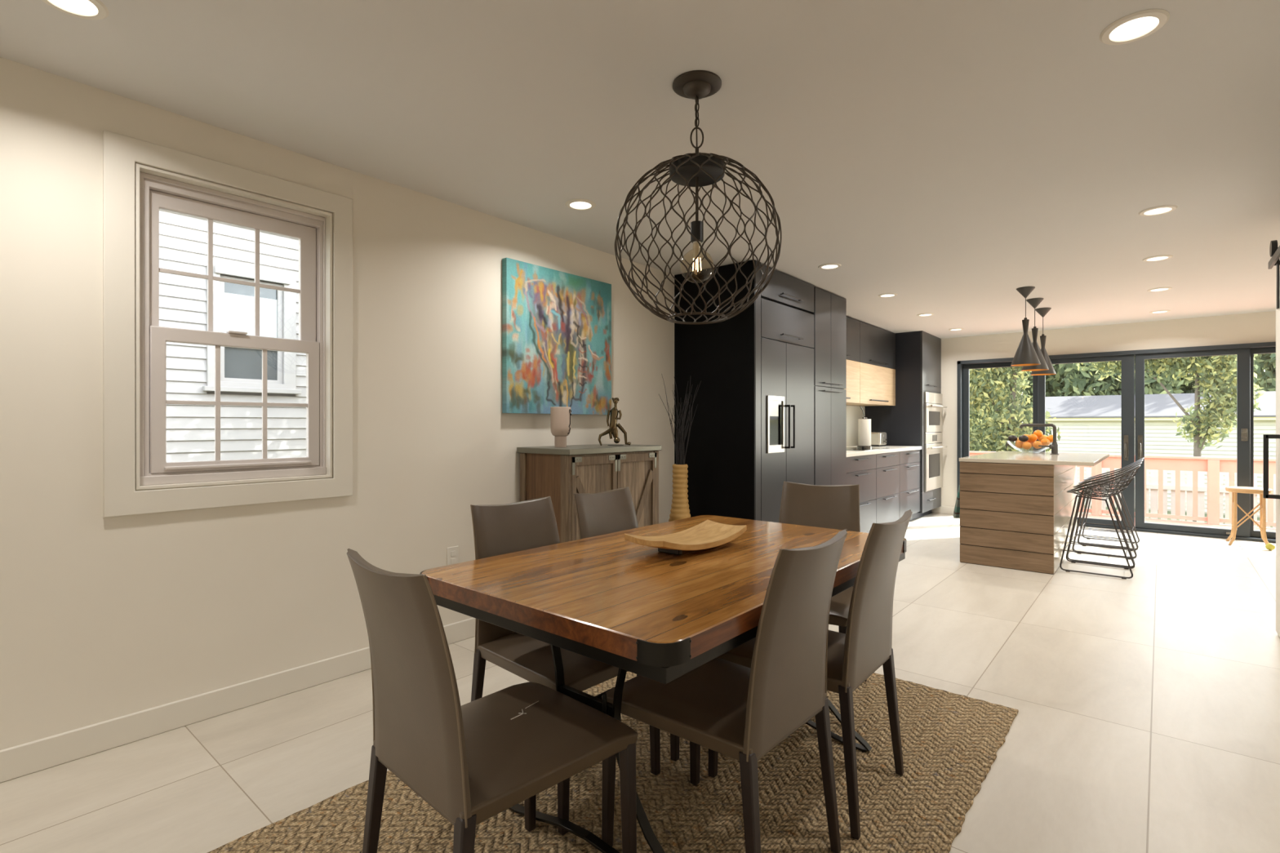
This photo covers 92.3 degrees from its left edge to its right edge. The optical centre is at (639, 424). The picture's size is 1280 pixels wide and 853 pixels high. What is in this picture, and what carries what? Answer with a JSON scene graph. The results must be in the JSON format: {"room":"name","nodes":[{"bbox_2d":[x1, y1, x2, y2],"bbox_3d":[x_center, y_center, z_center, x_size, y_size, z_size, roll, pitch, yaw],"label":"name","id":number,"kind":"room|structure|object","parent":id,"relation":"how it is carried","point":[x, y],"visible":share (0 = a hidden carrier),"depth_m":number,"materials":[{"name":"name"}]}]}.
{"room":"dining room","nodes":[
{"label":"dining room","id":0,"kind":"room"},
{"bbox_2d":[0,57,862,750],"bbox_3d":[-0.470,-0.037,4.169,0.150,2.480,12.550,0,0,40],"label":"wall","id":1,"kind":"structure","parent":0,"point":[102,619],"depth_m":2.57,"materials":[{"name":"paint"}]},
{"bbox_2d":[102,129,352,517],"bbox_3d":[-1.731,-0.370,2.653,0.148,1.427,0.913,0,0,40],"label":"window","id":2,"kind":"structure","parent":1,"relation":"in","point":[156,189],"depth_m":2.55,"materials":[{"name":"paint"}]},
{"bbox_2d":[0,617,475,782],"bbox_3d":[-2.043,1.149,2.185,0.016,0.107,7.190,0,0,40],"label":"baseboard","id":3,"kind":"structure","parent":1,"relation":"attached to","point":[27,758],"depth_m":2.43,"materials":[{"name":"paint"}]},
{"bbox_2d":[447,546,458,565],"bbox_3d":[-1.031,0.732,3.385,0.008,0.114,0.070,0,0,40],"label":"wall outlet","id":4,"kind":"object","parent":1,"relation":"attached to","point":[452,552],"visible":0.84,"depth_m":3.38,"materials":[{"name":"white plastic"}]},
{"bbox_2d":[502,257,611,414],"bbox_3d":[-0.508,-0.524,3.975,0.041,0.915,0.905,0,0,40],"label":"painting","id":5,"kind":"object","parent":1,"relation":"attached to","point":[557,325],"visible":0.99,"depth_m":3.90,"materials":[{"name":"paint"}]},
{"bbox_2d":[760,264,813,313],"bbox_3d":[0.932,-1.064,5.111,0.750,0.241,0.910,0,0,40],"label":"upper cabinet","id":6,"kind":"object","parent":1,"relation":"attached to","point":[784,289],"visible":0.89,"depth_m":4.88,"materials":[{"name":"grey laminate"}]},
{"bbox_2d":[844,359,859,403],"bbox_3d":[1.943,-0.469,6.563,0.430,0.463,1.208,0,0,40],"label":"upper cabinet","id":7,"kind":"object","parent":1,"relation":"attached to","point":[852,388],"visible":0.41,"depth_m":6.76,"materials":[{"name":"brown wood"}]},
{"bbox_2d":[846,316,859,361],"bbox_3d":[1.942,-0.931,6.563,0.428,0.456,1.208,0,0,40],"label":"upper cabinet","id":8,"kind":"object","parent":1,"relation":"attached to","point":[852,325],"visible":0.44,"depth_m":6.74,"materials":[{"name":"grey laminate"}]},
{"bbox_2d":[846,405,865,446],"bbox_3d":[2.173,0.019,7.162,0.010,0.506,2.416,0,0,40],"label":"backsplash","id":9,"kind":"structure","parent":1,"relation":"attached to","point":[854,413],"depth_m":7.78,"materials":[{"name":"tile"}]},
{"bbox_2d":[846,362,895,406],"bbox_3d":[2.726,-0.469,7.486,0.430,0.463,1.207,0,0,40],"label":"upper cabinet","id":10,"kind":"object","parent":1,"relation":"attached to","point":[877,383],"visible":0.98,"depth_m":7.32,"materials":[{"name":"brown wood"}]},
{"bbox_2d":[859,321,895,368],"bbox_3d":[2.725,-0.931,7.487,0.428,0.456,1.207,0,0,40],"label":"upper cabinet","id":11,"kind":"object","parent":1,"relation":"attached to","point":[877,344],"visible":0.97,"depth_m":7.32,"materials":[{"name":"grey laminate"}]},
{"bbox_2d":[0,0,1279,338],"bbox_3d":[1.417,-1.349,2.568,5.200,0.396,12.750,0,0,40],"label":"ceiling","id":12,"kind":"structure","parent":0,"point":[953,157],"depth_m":2.44,"materials":[{"name":"paint"}]},
{"bbox_2d":[41,0,108,19],"bbox_3d":[-1.658,-1.233,1.791,0.168,0.007,0.168,0,0,40],"label":"recessed light","id":13,"kind":"object","parent":12,"relation":"in","point":[84,9],"visible":1,"depth_m":1.82,"materials":[{"name":"paint"}]},
{"bbox_2d":[565,199,595,210],"bbox_3d":[-0.328,-1.213,3.398,0.168,0.007,0.168,0,0,40],"label":"recessed light","id":14,"kind":"object","parent":12,"relation":"in","point":[575,204],"visible":1,"depth_m":3.39,"materials":[{"name":"paint"}]},
{"bbox_2d":[614,70,781,324],"bbox_3d":[0.204,-0.799,2.207,0.590,0.846,0.592,0,0,21],"label":"globe chandelier","id":15,"kind":"object","parent":12,"relation":"hanging from","point":[696,169],"visible":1,"depth_m":2.16,"materials":[{"name":"brown metal"}]},
{"bbox_2d":[690,220,703,243],"bbox_3d":[0.205,-0.691,2.206,0.046,0.073,0.046,0,0,40],"label":"socket","id":16,"kind":"object","parent":15,"relation":"attached to","point":[696,226],"depth_m":2.19,"materials":[{"name":"black metal"}]},
{"bbox_2d":[817,262,841,269],"bbox_3d":[1.435,-1.193,4.644,0.168,0.007,0.168,0,0,40],"label":"recessed light","id":17,"kind":"object","parent":12,"relation":"in","point":[833,265],"visible":1,"depth_m":4.63,"materials":[{"name":"paint"}]},
{"bbox_2d":[877,293,897,297],"bbox_3d":[2.269,-1.181,5.628,0.168,0.007,0.168,0,0,40],"label":"recessed light","id":18,"kind":"object","parent":12,"relation":"in","point":[886,295],"visible":1,"depth_m":5.61,"materials":[{"name":"paint"}]},
{"bbox_2d":[916,313,933,316],"bbox_3d":[3.050,-1.169,6.565,0.168,0.007,0.168,0,0,40],"label":"recessed light","id":19,"kind":"object","parent":12,"relation":"in","point":[921,314],"visible":1,"depth_m":6.55,"materials":[{"name":"paint"}]},
{"bbox_2d":[948,328,963,330],"bbox_3d":[3.860,-1.157,7.505,0.168,0.007,0.168,0,0,40],"label":"recessed light","id":20,"kind":"object","parent":12,"relation":"in","point":[953,329],"visible":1,"depth_m":7.49,"materials":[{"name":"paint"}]},
{"bbox_2d":[1010,286,1040,366],"bbox_3d":[3.340,-0.847,5.323,0.220,0.665,0.220,0,0,40],"label":"pendant lamp","id":21,"kind":"object","parent":12,"relation":"hanging from","point":[1025,354],"visible":1,"depth_m":5.28,"materials":[{"name":"black metal"}]},
{"bbox_2d":[1021,297,1048,371],"bbox_3d":[3.709,-0.842,5.771,0.220,0.665,0.220,0,0,40],"label":"pendant lamp","id":22,"kind":"object","parent":12,"relation":"hanging from","point":[1033,302],"visible":0.78,"depth_m":5.74,"materials":[{"name":"black metal"}]},
{"bbox_2d":[1030,307,1056,375],"bbox_3d":[4.076,-0.836,6.213,0.220,0.665,0.220,0,0,40],"label":"pendant lamp","id":23,"kind":"object","parent":12,"relation":"hanging from","point":[1042,312],"visible":0.74,"depth_m":6.18,"materials":[{"name":"black metal"}]},
{"bbox_2d":[1099,8,1169,44],"bbox_3d":[1.512,-1.213,1.882,0.168,0.007,0.168,0,0,40],"label":"recessed light","id":24,"kind":"object","parent":12,"relation":"in","point":[1135,26],"visible":1,"depth_m":1.87,"materials":[{"name":"paint"}]},
{"bbox_2d":[1142,254,1173,262],"bbox_3d":[3.684,-1.181,4.375,0.168,0.007,0.168,0,0,40],"label":"recessed light","id":25,"kind":"object","parent":12,"relation":"in","point":[1157,258],"visible":1,"depth_m":4.37,"materials":[{"name":"paint"}]},
{"bbox_2d":[1138,204,1177,216],"bbox_3d":[2.893,-1.193,3.433,0.168,0.007,0.168,0,0,40],"label":"recessed light","id":26,"kind":"object","parent":12,"relation":"in","point":[1159,210],"visible":1,"depth_m":3.42,"materials":[{"name":"paint"}]},
{"bbox_2d":[1146,287,1172,291],"bbox_3d":[4.507,-1.169,5.330,0.168,0.007,0.168,0,0,40],"label":"recessed light","id":27,"kind":"object","parent":12,"relation":"in","point":[1158,289],"visible":1,"depth_m":5.32,"materials":[{"name":"paint"}]},
{"bbox_2d":[1149,310,1170,313],"bbox_3d":[5.348,-1.157,6.321,0.168,0.007,0.168,0,0,40],"label":"recessed light","id":28,"kind":"object","parent":12,"relation":"in","point":[1157,311],"visible":1,"depth_m":6.30,"materials":[{"name":"paint"}]},
{"bbox_2d":[0,512,1279,852],"bbox_3d":[1.413,1.263,2.571,5.110,0.120,12.550,0,0,40],"label":"floor","id":29,"kind":"structure","parent":0,"point":[1147,720],"depth_m":2.43,"materials":[{"name":"tile"}]},
{"bbox_2d":[516,444,661,542],"bbox_3d":[-0.301,0.670,3.881,0.464,1.065,0.830,0,0,40],"label":"sideboard","id":30,"kind":"object","parent":29,"relation":"on","point":[557,473],"visible":0.48,"depth_m":3.64,"materials":[{"name":"wood"}]},
{"bbox_2d":[550,406,571,447],"bbox_3d":[-0.478,0.017,3.709,0.126,0.242,0.123,0,0,40],"label":"vase","id":31,"kind":"object","parent":30,"relation":"on","point":[560,416],"visible":1,"depth_m":3.66,"materials":[{"name":"ceramic"}]},
{"bbox_2d":[598,397,631,445],"bbox_3d":[-0.164,-0.018,4.003,0.211,0.312,0.104,0,0,2],"label":"figurine","id":32,"kind":"object","parent":30,"relation":"on","point":[612,431],"visible":1,"depth_m":3.97,"materials":[{"name":"brown metal"}]},
{"bbox_2d":[207,671,1018,852],"bbox_3d":[0.179,1.198,2.133,1.585,0.009,2.495,0,0,40],"label":"area rug","id":33,"kind":"object","parent":29,"relation":"on","point":[950,742],"visible":0.48,"depth_m":1.94,"materials":[{"name":"wicker"}]},
{"bbox_2d":[346,548,638,852],"bbox_3d":[-0.359,0.738,1.472,0.444,0.908,0.570,0,0,43],"label":"dining chair","id":34,"kind":"object","parent":33,"relation":"on","point":[472,762],"visible":1,"depth_m":1.34,"materials":[{"name":"beige leather"}]},
{"bbox_2d":[470,496,660,835],"bbox_3d":[-0.286,0.738,2.129,0.570,0.908,0.444,0,0,42],"label":"dining chair","id":35,"kind":"object","parent":33,"relation":"on","point":[508,528],"visible":0.4,"depth_m":2.10,"materials":[{"name":"beige leather"}]},
{"bbox_2d":[573,486,679,761],"bbox_3d":[0.039,0.738,2.515,0.570,0.908,0.444,0,0,38],"label":"dining chair","id":36,"kind":"object","parent":33,"relation":"on","point":[611,511],"visible":0.18,"depth_m":2.64,"materials":[{"name":"beige leather"}]},
{"bbox_2d":[419,515,906,852],"bbox_3d":[0.185,0.815,2.100,0.960,0.754,1.539,0,0,40],"label":"dining table","id":37,"kind":"object","parent":33,"relation":"on","point":[611,599],"visible":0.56,"depth_m":1.65,"materials":[{"name":"brown wood"}]},
{"bbox_2d":[624,520,746,555],"bbox_3d":[0.167,0.402,2.149,0.436,0.071,0.204,0,0,-44],"label":"wooden tray","id":38,"kind":"object","parent":37,"relation":"on","point":[708,534],"visible":1,"depth_m":2.14,"materials":[{"name":"brown wood"}]},
{"bbox_2d":[601,528,847,852],"bbox_3d":[0.247,0.738,1.706,0.570,0.908,0.444,0,0,42],"label":"dining chair","id":39,"kind":"object","parent":33,"relation":"on","point":[740,713],"visible":0.94,"depth_m":1.57,"materials":[{"name":"beige leather"}]},
{"bbox_2d":[707,509,912,839],"bbox_3d":[0.587,0.738,2.073,0.570,0.908,0.444,0,0,39],"label":"dining chair","id":40,"kind":"object","parent":33,"relation":"on","point":[854,655],"visible":0.77,"depth_m":1.87,"materials":[{"name":"beige leather"}]},
{"bbox_2d":[778,480,866,725],"bbox_3d":[0.757,0.738,2.767,0.444,0.908,0.570,0,0,28],"label":"dining chair","id":41,"kind":"object","parent":33,"relation":"on","point":[837,507],"visible":0.26,"depth_m":2.94,"materials":[{"name":"beige leather"}]},
{"bbox_2d":[668,463,690,521],"bbox_3d":[0.289,0.745,4.423,0.223,0.914,0.223,0,0,-9],"label":"floor vase","id":42,"kind":"object","parent":29,"relation":"on","point":[680,509],"visible":0.43,"depth_m":4.37,"materials":[{"name":"wood"}]},
{"bbox_2d":[661,373,676,457],"bbox_3d":[0.215,0.062,4.384,0.107,0.842,0.098,0,0,14],"label":"twig","id":43,"kind":"object","parent":42,"relation":"in","point":[661,374],"visible":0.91,"depth_m":4.39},
{"bbox_2d":[672,392,681,464],"bbox_3d":[0.270,0.120,4.375,0.098,0.725,0.014,0,0,-39],"label":"twig","id":44,"kind":"object","parent":42,"relation":"in","point":[673,393],"visible":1,"depth_m":4.39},
{"bbox_2d":[674,378,686,464],"bbox_3d":[0.264,0.075,4.357,0.103,0.817,0.089,0,0,-27],"label":"twig","id":45,"kind":"object","parent":42,"relation":"in","point":[674,379],"visible":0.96,"depth_m":4.37,"materials":[{"name":"plant"}]},
{"bbox_2d":[674,391,688,464],"bbox_3d":[0.289,0.120,4.390,0.101,0.726,0.060,0,0,-8],"label":"twig","id":46,"kind":"object","parent":42,"relation":"in","point":[674,392],"visible":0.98,"depth_m":4.39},
{"bbox_2d":[676,382,688,462],"bbox_3d":[0.296,0.089,4.361,0.011,0.788,0.146,0,0,-33],"label":"twig","id":47,"kind":"object","parent":42,"relation":"in","point":[687,383],"visible":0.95,"depth_m":4.37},
{"bbox_2d":[682,393,688,464],"bbox_3d":[0.312,0.134,4.356,0.022,0.697,0.134,0,0,-10],"label":"twig","id":48,"kind":"object","parent":42,"relation":"in","point":[687,393],"visible":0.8,"depth_m":4.37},
{"bbox_2d":[680,381,690,464],"bbox_3d":[0.338,0.068,4.403,0.084,0.830,0.081,0,0,40],"label":"twig","id":49,"kind":"object","parent":42,"relation":"in","point":[690,381],"visible":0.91,"depth_m":4.39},
{"bbox_2d":[680,406,690,462],"bbox_3d":[0.340,0.172,4.400,0.102,0.622,0.088,0,0,40],"label":"twig","id":50,"kind":"object","parent":42,"relation":"in","point":[689,406],"visible":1,"depth_m":4.38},
{"bbox_2d":[684,385,697,464],"bbox_3d":[0.385,0.103,4.381,0.082,0.761,0.167,0,0,-34],"label":"twig","id":51,"kind":"object","parent":42,"relation":"in","point":[697,385],"visible":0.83,"depth_m":4.39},
{"bbox_2d":[681,381,701,460],"bbox_3d":[0.354,0.088,4.372,0.177,0.790,0.010,0,0,32],"label":"twig","id":52,"kind":"object","parent":42,"relation":"in","point":[700,381],"visible":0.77,"depth_m":4.38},
{"bbox_2d":[674,259,760,520],"bbox_3d":[0.586,0.003,4.737,0.725,2.400,0.100,0,0,40],"label":"end panel","id":53,"kind":"object","parent":29,"relation":"on","point":[722,460],"visible":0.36,"depth_m":4.65,"materials":[{"name":"grey laminate"}]},
{"bbox_2d":[760,297,813,522],"bbox_3d":[0.939,0.133,5.105,0.769,2.140,0.910,0,0,40],"label":"refrigerator","id":54,"kind":"object","parent":29,"relation":"on","point":[787,333],"visible":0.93,"depth_m":4.80,"materials":[{"name":"grey metal"}]},
{"bbox_2d":[811,286,846,485],"bbox_3d":[1.457,0.013,5.731,0.750,2.380,0.683,0,0,40],"label":"pantry cabinet","id":55,"kind":"object","parent":29,"relation":"on","point":[829,313],"visible":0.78,"depth_m":5.48,"materials":[{"name":"grey laminate"}]},
{"bbox_2d":[846,454,876,533],"bbox_3d":[1.953,0.758,6.334,0.725,0.890,0.872,0,0,40],"label":"base cabinet","id":56,"kind":"object","parent":29,"relation":"on","point":[861,470],"visible":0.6,"depth_m":6.22,"materials":[{"name":"grey laminate"}]},
{"bbox_2d":[846,445,921,457],"bbox_3d":[2.442,0.292,6.933,0.714,0.038,2.418,0,0,40],"label":"countertop","id":57,"kind":"structure","parent":56,"relation":"on","point":[891,448],"depth_m":6.70,"materials":[{"name":"white stone"}]},
{"bbox_2d":[846,447,888,450],"bbox_3d":[2.381,0.270,6.805,0.490,0.006,0.780,0,0,40],"label":"cooktop","id":58,"kind":"object","parent":57,"relation":"in","point":[847,448],"visible":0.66,"depth_m":6.77,"materials":[{"name":"black glass"}]},
{"bbox_2d":[857,406,872,448],"bbox_3d":[2.542,0.030,6.956,0.164,0.472,0.165,0,0,40],"label":"paper towel holder","id":59,"kind":"object","parent":58,"relation":"on","point":[864,417],"visible":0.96,"depth_m":6.91,"materials":[{"name":"silver metal"}]},
{"bbox_2d":[857,418,871,445],"bbox_3d":[2.543,0.091,6.956,0.138,0.300,0.138,0,0,40],"label":"paper towel roll","id":60,"kind":"object","parent":59,"relation":"on","point":[864,424],"visible":1,"depth_m":6.90,"materials":[{"name":"paper"}]},
{"bbox_2d":[871,431,887,446],"bbox_3d":[2.950,0.184,7.647,0.217,0.176,0.250,0,0,40],"label":"toaster","id":61,"kind":"object","parent":57,"relation":"on","point":[877,438],"visible":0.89,"depth_m":7.55,"materials":[{"name":"silver metal"}]},
{"bbox_2d":[866,452,899,533],"bbox_3d":[2.478,0.758,6.953,0.725,0.890,0.745,0,0,40],"label":"base cabinet","id":62,"kind":"object","parent":29,"relation":"on","point":[887,499],"visible":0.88,"depth_m":6.72,"materials":[{"name":"grey laminate"}]},
{"bbox_2d":[865,330,941,519],"bbox_3d":[3.518,0.017,8.171,0.753,2.372,0.855,0,0,40],"label":"oven tower","id":63,"kind":"object","parent":29,"relation":"on","point":[917,369],"visible":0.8,"depth_m":7.77,"materials":[{"name":"grey laminate"}]},
{"bbox_2d":[924,432,946,491],"bbox_3d":[3.639,0.474,8.118,0.608,0.734,0.756,0,0,40],"label":"wall oven","id":64,"kind":"object","parent":63,"relation":"in","point":[933,450],"visible":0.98,"depth_m":7.91,"materials":[{"name":"silver metal"}]},
{"bbox_2d":[924,391,946,432],"bbox_3d":[3.639,-0.153,8.118,0.608,0.508,0.756,0,0,40],"label":"wall oven","id":65,"kind":"object","parent":63,"relation":"in","point":[933,406],"visible":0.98,"depth_m":7.91,"materials":[{"name":"silver metal"}]},
{"bbox_2d":[890,449,920,522],"bbox_3d":[2.978,0.758,7.543,0.725,0.890,0.797,0,0,40],"label":"base cabinet","id":66,"kind":"object","parent":29,"relation":"on","point":[909,464],"visible":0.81,"depth_m":7.31,"materials":[{"name":"grey laminate"}]},
{"bbox_2d":[959,461,1076,574],"bbox_3d":[3.610,0.764,5.818,0.712,0.878,1.775,0,0,40],"label":"kitchen island","id":67,"kind":"object","parent":29,"relation":"on","point":[1013,516],"visible":0.88,"depth_m":5.13,"materials":[{"name":"brown laminate"}]},
{"bbox_2d":[952,483,959,518],"bbox_3d":[2.958,0.606,5.647,0.148,0.490,0.268,0,0,40],"label":"towel","id":68,"kind":"object","parent":67,"relation":"hanging from","point":[957,508],"visible":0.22,"depth_m":5.56,"materials":[{"name":"fabric"}]},
{"bbox_2d":[959,451,1109,466],"bbox_3d":[3.729,0.308,5.741,0.950,0.031,1.820,0,0,40],"label":"island countertop","id":69,"kind":"structure","parent":67,"relation":"on","point":[1010,457],"depth_m":5.29,"materials":[{"name":"stone"}]},
{"bbox_2d":[1019,423,1059,454],"bbox_3d":[3.942,0.143,6.086,0.090,0.299,0.351,0,0,-41],"label":"kitchen faucet","id":70,"kind":"object","parent":69,"relation":"on","point":[1054,446],"visible":1,"depth_m":5.99,"materials":[{"name":"metal"}]},
{"bbox_2d":[1050,442,1059,454],"bbox_3d":[4.041,0.233,5.987,0.072,0.120,0.072,0,0,40],"label":"faucet","id":71,"kind":"object","parent":70,"relation":"on","point":[1054,446],"depth_m":5.97,"materials":[{"name":"metal"}]},
{"bbox_3d":[4.017,0.234,6.322,0.430,0.116,0.430,0,0,40],"label":"fruit bowl","id":72,"kind":"object","parent":69,"relation":"on","visible":0},
{"bbox_2d":[1008,435,1017,441],"bbox_3d":[3.886,0.148,6.407,0.087,0.068,0.066,0,0,40],"label":"avocado","id":73,"kind":"object","parent":72,"relation":"in","point":[1012,437],"visible":1,"depth_m":6.39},
{"bbox_2d":[1015,440,1023,448],"bbox_3d":[3.929,0.208,6.357,0.083,0.080,0.082,0,0,40],"label":"orange","id":74,"kind":"object","parent":72,"relation":"in","point":[1019,443],"visible":0.92,"depth_m":6.33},
{"bbox_2d":[1022,441,1031,449],"bbox_3d":[3.944,0.218,6.266,0.083,0.080,0.082,0,0,40],"label":"orange","id":75,"kind":"object","parent":72,"relation":"in","point":[1026,445],"visible":1,"depth_m":6.24,"materials":[{"name":"food"}]},
{"bbox_2d":[1018,435,1028,441],"bbox_3d":[3.931,0.145,6.297,0.087,0.068,0.066,0,0,40],"label":"avocado","id":76,"kind":"object","parent":75,"relation":"on","point":[1023,437],"visible":1,"depth_m":6.28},
{"bbox_2d":[1027,434,1037,441],"bbox_3d":[4.033,0.138,6.309,0.083,0.080,0.082,0,0,40],"label":"orange","id":77,"kind":"object","parent":72,"relation":"in","point":[1033,437],"visible":0.98,"depth_m":6.28,"materials":[{"name":"food"}]},
{"bbox_2d":[1032,440,1042,448],"bbox_3d":[4.032,0.208,6.231,0.083,0.080,0.082,0,0,40],"label":"orange","id":78,"kind":"object","parent":72,"relation":"in","point":[1035,444],"visible":0.96,"depth_m":6.21,"materials":[{"name":"food"}]},
{"bbox_2d":[1033,430,1042,437],"bbox_3d":[4.096,0.098,6.321,0.083,0.080,0.082,0,0,40],"label":"orange","id":79,"kind":"object","parent":72,"relation":"in","point":[1038,433],"visible":0.93,"depth_m":6.29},
{"bbox_2d":[1037,435,1047,441],"bbox_3d":[4.139,0.143,6.311,0.094,0.072,0.074,0,0,40],"label":"orange","id":80,"kind":"object","parent":72,"relation":"in","point":[1042,437],"visible":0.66,"depth_m":6.29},
{"bbox_2d":[1040,438,1049,445],"bbox_3d":[4.104,0.183,6.223,0.083,0.080,0.082,0,0,40],"label":"orange","id":81,"kind":"object","parent":72,"relation":"in","point":[1045,442],"visible":0.82,"depth_m":6.20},
{"bbox_2d":[1046,435,1053,442],"bbox_3d":[4.170,0.148,6.232,0.083,0.080,0.082,0,0,40],"label":"orange","id":82,"kind":"object","parent":72,"relation":"in","point":[1050,437],"visible":0.72,"depth_m":6.21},
{"bbox_2d":[1059,465,1140,579],"bbox_3d":[3.780,0.762,5.042,0.512,0.880,0.441,0,0,40],"label":"bar stool","id":83,"kind":"object","parent":29,"relation":"on","point":[1072,491],"visible":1,"depth_m":5.02,"materials":[{"name":"grey metal"}]},
{"bbox_2d":[1067,462,1142,567],"bbox_3d":[4.096,0.762,5.416,0.512,0.880,0.441,0,0,40],"label":"bar stool","id":84,"kind":"object","parent":29,"relation":"on","point":[1140,463],"visible":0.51,"depth_m":5.41,"materials":[{"name":"grey metal"}]},
{"bbox_2d":[1073,459,1142,557],"bbox_3d":[4.400,0.762,5.774,0.512,0.880,0.441,0,0,40],"label":"bar stool","id":85,"kind":"object","parent":29,"relation":"on","point":[1141,460],"visible":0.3,"depth_m":5.81,"materials":[{"name":"grey metal"}]},
{"bbox_2d":[1078,457,1144,549],"bbox_3d":[4.711,0.762,6.140,0.512,0.880,0.441,0,0,40],"label":"bar stool","id":86,"kind":"object","parent":29,"relation":"on","point":[1143,458],"visible":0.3,"depth_m":6.19,"materials":[{"name":"grey metal"}]},
{"bbox_2d":[1225,486,1272,545],"bbox_3d":[6.070,0.920,6.129,0.336,0.575,0.336,0,0,40],"label":"rattan stool","id":87,"kind":"object","parent":29,"relation":"on","point":[1234,490],"visible":0.94,"depth_m":6.11,"materials":[{"name":"wood"}]},
{"bbox_2d":[1265,542,1275,550],"bbox_3d":[6.013,1.169,5.862,0.067,0.068,0.066,0,0,40],"label":"ball","id":88,"kind":"object","parent":29,"relation":"on","point":[1268,546],"visible":1,"depth_m":5.84,"materials":[{"name":"yellow rubber"}]},
{"bbox_2d":[941,311,1275,506],"bbox_3d":[5.449,-0.022,7.245,4.900,2.450,0.200,0,0,40],"label":"wall","id":89,"kind":"structure","parent":0,"point":[1251,327],"depth_m":7.24,"materials":[{"name":"paint"}]},
{"bbox_2d":[931,505,954,514],"bbox_3d":[4.092,1.149,8.255,0.323,0.107,0.016,0,0,40],"label":"baseboard","id":90,"kind":"structure","parent":89,"relation":"attached to","point":[942,509],"depth_m":8.25,"materials":[{"name":"paint"}]},
{"bbox_2d":[957,342,1275,542],"bbox_3d":[5.645,0.183,7.004,3.660,2.040,0.215,0,0,40],"label":"door","id":91,"kind":"structure","parent":89,"relation":"in","point":[1132,361],"depth_m":6.93,"materials":[{"name":"metal"}]},
{"bbox_3d":[1.053,-0.037,0.267,0.120,2.480,8.370,0,0,40],"label":"wall","id":92,"kind":"structure","parent":0,"visible":0},
{"bbox_2d":[1262,240,1279,637],"bbox_3d":[3.001,0.078,2.759,0.132,2.220,2.090,0,0,40],"label":"door","id":93,"kind":"structure","parent":92,"relation":"in","point":[1274,251],"depth_m":3.44,"materials":[{"name":"paint"}]},
{"label":"outside","id":94,"kind":"structure","parent":0,"visible":0},
{"bbox_2d":[1077,512,1275,532],"bbox_3d":[7.389,1.633,8.681,11.000,0.060,4.400,0,0,40],"label":"floor","id":95,"kind":"structure","parent":94,"point":[1090,516],"depth_m":10.00,"materials":[{"name":"wood"}]},
{"bbox_2d":[969,451,1275,526],"bbox_3d":[8.747,1.067,10.283,11.000,1.072,0.160,0,0,40],"label":"deck railing","id":96,"kind":"object","parent":95,"relation":"on","point":[1213,466],"visible":0.3,"depth_m":10.02,"materials":[{"name":"wood"}]},
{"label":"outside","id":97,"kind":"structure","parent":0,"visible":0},
{"bbox_2d":[1078,505,1272,528],"bbox_3d":[19.038,2.878,23.190,85.000,0.150,100.000,0,0,40],"label":"ground","id":98,"kind":"structure","parent":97,"point":[1168,512],"depth_m":18.89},
{"bbox_2d":[159,209,306,462],"bbox_3d":[-5.013,-0.597,6.218,3.070,6.800,15.000,0,0,40],"label":"house","id":99,"kind":"structure","parent":98,"relation":"on","point":[183,238],"depth_m":5.53,"materials":[{"name":"white"}]},
{"bbox_2d":[224,292,276,337],"bbox_3d":[-3.589,-0.970,5.672,0.008,0.425,0.430,0,0,40],"label":"blind","id":100,"kind":"object","parent":99,"relation":"hanging from","point":[239,307],"depth_m":5.65,"materials":[{"name":"fabric"}]},
{"bbox_2d":[969,364,1061,453],"bbox_3d":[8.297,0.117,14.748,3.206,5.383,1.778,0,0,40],"label":"leafy tree","id":101,"kind":"object","parent":98,"relation":"on","point":[980,379],"visible":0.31,"depth_m":14.30,"materials":[{"name":"green plant"}]},
{"bbox_2d":[1016,364,1081,451],"bbox_3d":[21.996,-2.507,32.876,6.021,11.458,3.408,0,0,37],"label":"tree","id":102,"kind":"object","parent":98,"relation":"on","point":[1052,381],"visible":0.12,"depth_m":32.25,"materials":[{"name":"green plant"}]},
{"bbox_2d":[1057,360,1184,396],"bbox_3d":[21.521,-2.129,27.475,5.676,10.848,3.206,0,0,32],"label":"tree","id":103,"kind":"object","parent":98,"relation":"on","point":[1083,383],"visible":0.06,"depth_m":27.43,"materials":[{"name":"green plant"}]},
{"bbox_2d":[1045,391,1275,517],"bbox_3d":[21.456,0.863,19.239,14.800,3.880,5.300,0,0,40],"label":"neighboring house","id":104,"kind":"structure","parent":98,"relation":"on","point":[1086,424],"depth_m":20.64,"materials":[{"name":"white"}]},
{"bbox_2d":[1073,354,1266,521],"bbox_3d":[11.917,0.085,14.177,1.541,5.436,3.586,0,0,-45],"label":"leafy tree","id":105,"kind":"object","parent":98,"relation":"on","point":[1217,374],"visible":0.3,"depth_m":13.55,"materials":[{"name":"green plant"}]},
{"bbox_2d":[1076,466,1275,528],"bbox_3d":[10.218,1.763,11.245,19.000,2.080,0.070,0,0,40],"label":"picket fence","id":106,"kind":"object","parent":98,"relation":"on","point":[1153,486],"visible":0.03,"depth_m":11.37,"materials":[{"name":"wood"}]},
{"bbox_2d":[1170,360,1268,393],"bbox_3d":[26.688,-2.467,28.983,6.133,11.263,3.370,0,0,40],"label":"tree","id":107,"kind":"object","parent":98,"relation":"on","point":[1187,389],"visible":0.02,"depth_m":29.01,"materials":[{"name":"green plant"}]},
{"bbox_2d":[1253,352,1275,391],"bbox_3d":[26.069,-2.130,23.619,5.643,11.138,3.247,0,0,30],"label":"tree","id":108,"kind":"object","parent":98,"relation":"on","point":[1267,381],"visible":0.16,"depth_m":24.39,"materials":[{"name":"green plant"}]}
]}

